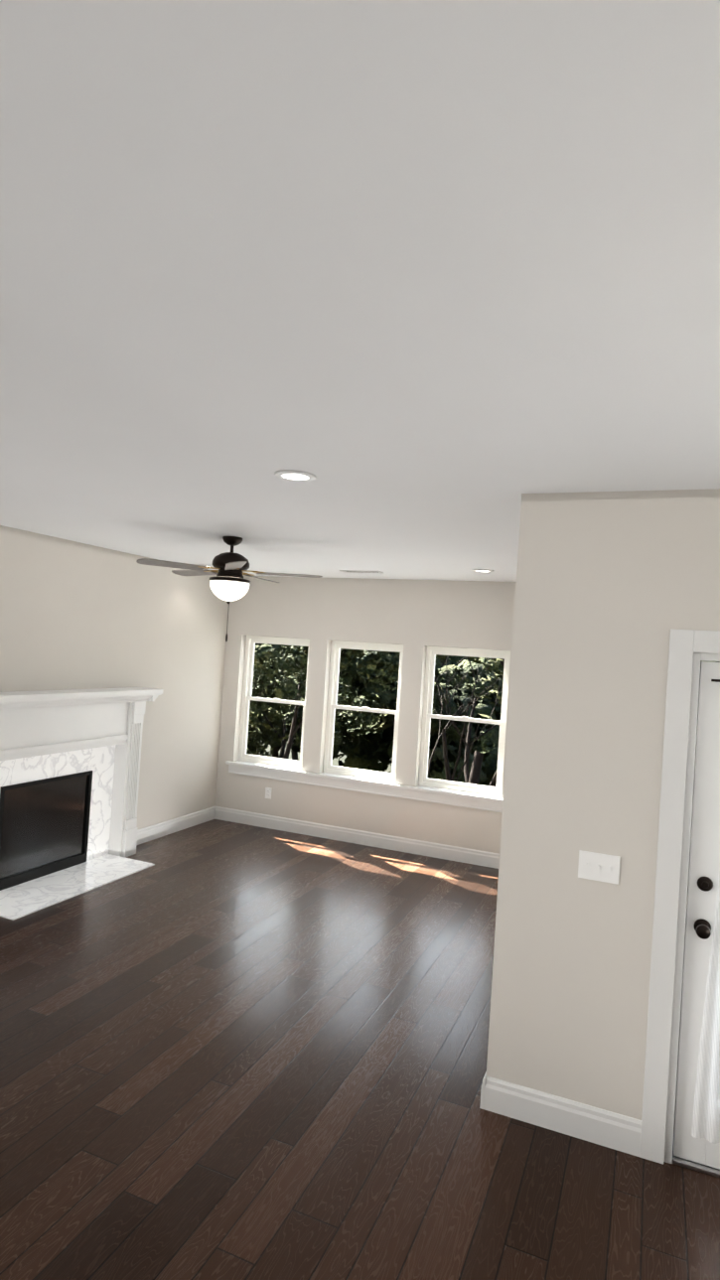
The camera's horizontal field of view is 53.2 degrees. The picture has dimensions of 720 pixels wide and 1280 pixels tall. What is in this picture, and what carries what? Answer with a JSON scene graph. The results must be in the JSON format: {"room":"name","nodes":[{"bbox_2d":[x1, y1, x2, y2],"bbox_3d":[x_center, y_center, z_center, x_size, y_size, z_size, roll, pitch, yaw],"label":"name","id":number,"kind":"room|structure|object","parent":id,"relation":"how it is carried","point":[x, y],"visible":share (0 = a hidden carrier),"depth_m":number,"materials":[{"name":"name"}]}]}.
{"room":"living room","nodes":[
{"label":"living room","id":0,"kind":"room"},
{"bbox_2d":[0,525,228,830],"bbox_3d":[-2.391,0.564,6.603,0.408,2.740,3.415,3,-1,23],"label":"wall","id":1,"kind":"structure","parent":0,"point":[74,615],"depth_m":6.69,"materials":[{"name":"paint"}]},
{"bbox_2d":[0,744,115,890],"bbox_3d":[-2.531,1.400,5.808,0.030,1.005,1.496,3,-1,23],"label":"fireplace surround","id":2,"kind":"object","parent":1,"relation":"attached to","point":[55,812],"visible":0.85,"depth_m":5.87,"materials":[{"name":"stone"}]},
{"bbox_2d":[0,687,163,856],"bbox_3d":[-2.405,1.167,5.766,0.270,1.512,2.108,3,-1,23],"label":"fireplace mantel","id":3,"kind":"object","parent":1,"relation":"attached to","point":[35,723],"visible":1,"depth_m":6.04,"materials":[{"name":"white wood"}]},
{"bbox_2d":[136,806,215,845],"bbox_3d":[-1.918,1.908,7.374,0.016,0.140,1.460,3,-1,23],"label":"baseboard","id":4,"kind":"structure","parent":1,"relation":"attached to","point":[152,832],"depth_m":7.39,"materials":[{"name":"white wood"}]},
{"bbox_2d":[0,819,719,1279],"bbox_3d":[-1.840,1.947,2.692,10.470,0.060,10.515,3,-1,23],"label":"floor","id":5,"kind":"structure","parent":0,"point":[228,1050],"depth_m":3.14,"materials":[{"name":"brown wood"}]},
{"bbox_2d":[0,853,154,920],"bbox_3d":[-2.328,1.922,5.703,0.541,0.012,1.496,3,-1,23],"label":"hearth","id":6,"kind":"object","parent":5,"relation":"on","point":[19,901],"depth_m":5.63,"materials":[{"name":"white stone"}]},
{"bbox_2d":[0,0,719,581],"bbox_3d":[-1.659,-0.892,2.732,10.470,0.150,10.515,3,-1,23],"label":"ceiling","id":7,"kind":"structure","parent":0,"point":[425,288],"depth_m":1.42,"materials":[{"name":"paint"}]},
{"bbox_2d":[136,536,322,641],"bbox_3d":[-0.916,-0.359,5.207,1.271,0.750,1.216,3,-1,23],"label":"ceiling fan","id":8,"kind":"object","parent":7,"relation":"hanging from","point":[228,583],"visible":1,"depth_m":5.07,"materials":[{"name":"brown metal"}]},
{"bbox_2d":[274,469,316,481],"bbox_3d":[-0.283,-0.718,3.155,0.188,0.010,0.188,3,-1,23],"label":"recessed light","id":9,"kind":"object","parent":7,"relation":"in","point":[293,476],"visible":1,"depth_m":3.14,"materials":[{"name":"white plastic"}]},
{"bbox_2d":[339,569,383,572],"bbox_3d":[0.011,-0.648,6.821,0.400,0.013,0.120,3,-1,23],"label":"ceiling vent","id":10,"kind":"object","parent":7,"relation":"in","point":[352,571],"visible":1,"depth_m":6.81,"materials":[{"name":"white metal"}]},
{"bbox_2d":[471,568,493,572],"bbox_3d":[1.052,-0.591,6.150,0.188,0.010,0.188,3,-1,23],"label":"recessed light","id":11,"kind":"object","parent":7,"relation":"in","point":[483,570],"visible":1,"depth_m":6.12,"materials":[{"name":"white plastic"}]},
{"bbox_2d":[215,575,516,853],"bbox_3d":[0.188,0.741,7.487,4.505,2.740,0.200,3,-1,23],"label":"wall","id":12,"kind":"structure","parent":0,"point":[415,618],"depth_m":7.45,"materials":[{"name":"paint"}]},
{"bbox_2d":[265,787,271,799],"bbox_3d":[-1.000,1.667,7.827,0.072,0.116,0.008,3,-1,23],"label":"electrical outlet","id":13,"kind":"object","parent":12,"relation":"attached to","point":[267,792],"visible":1,"depth_m":7.83,"materials":[{"name":"white plastic"}]},
{"bbox_2d":[238,635,309,769],"bbox_3d":[-0.922,0.677,7.989,0.851,1.416,0.085,3,-1,23],"label":"window","id":14,"kind":"structure","parent":12,"relation":"in","point":[250,641],"depth_m":8.05,"materials":[{"name":"plastic"}]},
{"bbox_2d":[215,806,499,868],"bbox_3d":[0.161,2.040,7.329,3.897,0.140,0.016,3,-1,23],"label":"baseboard","id":15,"kind":"structure","parent":12,"relation":"attached to","point":[407,845],"depth_m":7.38,"materials":[{"name":"white wood"}]},
{"bbox_2d":[322,640,403,782],"bbox_3d":[0.057,0.734,7.582,0.846,1.416,0.085,3,-1,23],"label":"window","id":16,"kind":"structure","parent":12,"relation":"in","point":[335,669],"depth_m":7.62,"materials":[{"name":"plastic"}]},
{"bbox_2d":[225,760,503,812],"bbox_3d":[-0.026,1.500,7.462,3.140,0.127,0.142,3,-1,23],"label":"window sill","id":17,"kind":"structure","parent":12,"relation":"attached to","point":[433,794],"depth_m":7.36,"materials":[{"name":"white wood"}]},
{"bbox_2d":[418,645,510,796],"bbox_3d":[1.049,0.791,7.170,0.866,1.416,0.085,3,-1,23],"label":"window","id":18,"kind":"structure","parent":12,"relation":"in","point":[428,715],"depth_m":7.17,"materials":[{"name":"plastic"}]},
{"bbox_2d":[486,492,567,1088],"bbox_3d":[1.433,0.783,4.873,0.200,2.740,3.675,3,-1,23],"label":"wall","id":19,"kind":"structure","parent":0,"point":[523,837],"depth_m":3.18,"materials":[{"name":"paint"}]},
{"bbox_2d":[479,1071,487,1108],"bbox_3d":[1.242,2.074,4.873,0.017,0.140,3.656,3,-1,23],"label":"baseboard","id":20,"kind":"structure","parent":19,"relation":"attached to","point":[486,1071],"depth_m":3.19,"materials":[{"name":"white wood"}]},
{"bbox_2d":[532,488,719,1120],"bbox_3d":[2.252,0.804,2.652,3.015,2.740,0.200,3,-1,23],"label":"wall","id":21,"kind":"structure","parent":0,"point":[640,578],"depth_m":3.04,"materials":[{"name":"paint"}]},
{"bbox_2d":[481,1076,641,1156],"bbox_3d":[0.858,2.024,3.062,0.630,0.140,0.016,3,-1,23],"label":"baseboard","id":22,"kind":"structure","parent":21,"relation":"attached to","point":[598,1126],"depth_m":3.05,"materials":[{"name":"white wood"}]},
{"bbox_2d":[577,850,620,884],"bbox_3d":[1.010,0.962,3.042,0.165,0.116,0.016,3,-1,23],"label":"light switch","id":23,"kind":"object","parent":21,"relation":"attached to","point":[595,866],"visible":1,"depth_m":3.04,"materials":[{"name":"white plastic"}]},
{"bbox_2d":[639,629,719,1164],"bbox_3d":[2.182,1.091,2.660,2.020,2.160,0.218,3,-1,23],"label":"door frame","id":24,"kind":"structure","parent":21,"relation":"attached to","point":[689,649],"depth_m":2.93,"materials":[{"name":"white wood"}]},
{"bbox_2d":[671,661,719,1177],"bbox_3d":[2.171,1.152,2.643,1.832,2.036,0.243,3,-1,23],"label":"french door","id":25,"kind":"structure","parent":21,"relation":"in","point":[700,1155],"depth_m":2.92,"materials":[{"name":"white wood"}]},
{"bbox_2d":[691,679,719,1143],"bbox_3d":[1.727,1.070,2.744,0.786,1.846,0.060,3,-1,23],"label":"sheer curtain","id":26,"kind":"object","parent":25,"relation":"attached to","point":[706,1117],"visible":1,"depth_m":2.85,"materials":[{"name":"white fabric"}]},
{"label":"outside","id":27,"kind":"structure","parent":0,"visible":0},
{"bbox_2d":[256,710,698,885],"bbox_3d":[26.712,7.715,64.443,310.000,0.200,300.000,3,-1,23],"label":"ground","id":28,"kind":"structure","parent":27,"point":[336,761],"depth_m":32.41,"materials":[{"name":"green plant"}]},
{"bbox_2d":[290,749,298,760],"bbox_3d":[-2.781,2.031,26.267,8.273,6.357,8.603,3,-1,23],"label":"tree","id":29,"kind":"object","parent":28,"relation":"on","point":[293,753],"depth_m":26.81,"materials":[{"name":"green plant"}]},
{"bbox_2d":[246,636,400,759],"bbox_3d":[-2.000,1.679,13.155,6.022,6.780,5.275,3,-1,23],"label":"tree","id":30,"kind":"object","parent":28,"relation":"on","point":[287,681],"depth_m":12.45,"materials":[{"name":"green plant"}]},
{"bbox_2d":[249,635,400,758],"bbox_3d":[-2.666,1.994,18.465,8.437,6.216,7.552,3,-1,23],"label":"tree","id":31,"kind":"object","parent":28,"relation":"on","point":[355,676],"depth_m":17.36,"materials":[{"name":"green plant"}]},
{"bbox_2d":[332,647,503,785],"bbox_3d":[1.315,2.473,20.134,6.733,5.817,7.116,3,-1,23],"label":"tree","id":32,"kind":"object","parent":28,"relation":"on","point":[488,772],"depth_m":18.48,"materials":[{"name":"green plant"}]},
{"bbox_2d":[368,646,503,786],"bbox_3d":[2.118,2.386,12.959,4.287,5.885,4.480,3,-1,23],"label":"tree","id":33,"kind":"object","parent":28,"relation":"on","point":[475,777],"depth_m":12.84,"materials":[{"name":"green plant"}]},
{"bbox_2d":[460,656,503,754],"bbox_3d":[3.872,2.842,24.698,6.344,5.507,7.369,3,-1,23],"label":"tree","id":34,"kind":"object","parent":28,"relation":"on","point":[482,659],"depth_m":24.28,"materials":[{"name":"green plant"}]},
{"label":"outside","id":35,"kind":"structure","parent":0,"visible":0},
{"bbox_2d":[673,900,687,1129],"bbox_3d":[2.899,2.334,4.421,3.015,0.140,3.675,3,-1,23],"label":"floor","id":36,"kind":"structure","parent":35,"point":[679,1023],"depth_m":4.10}
]}

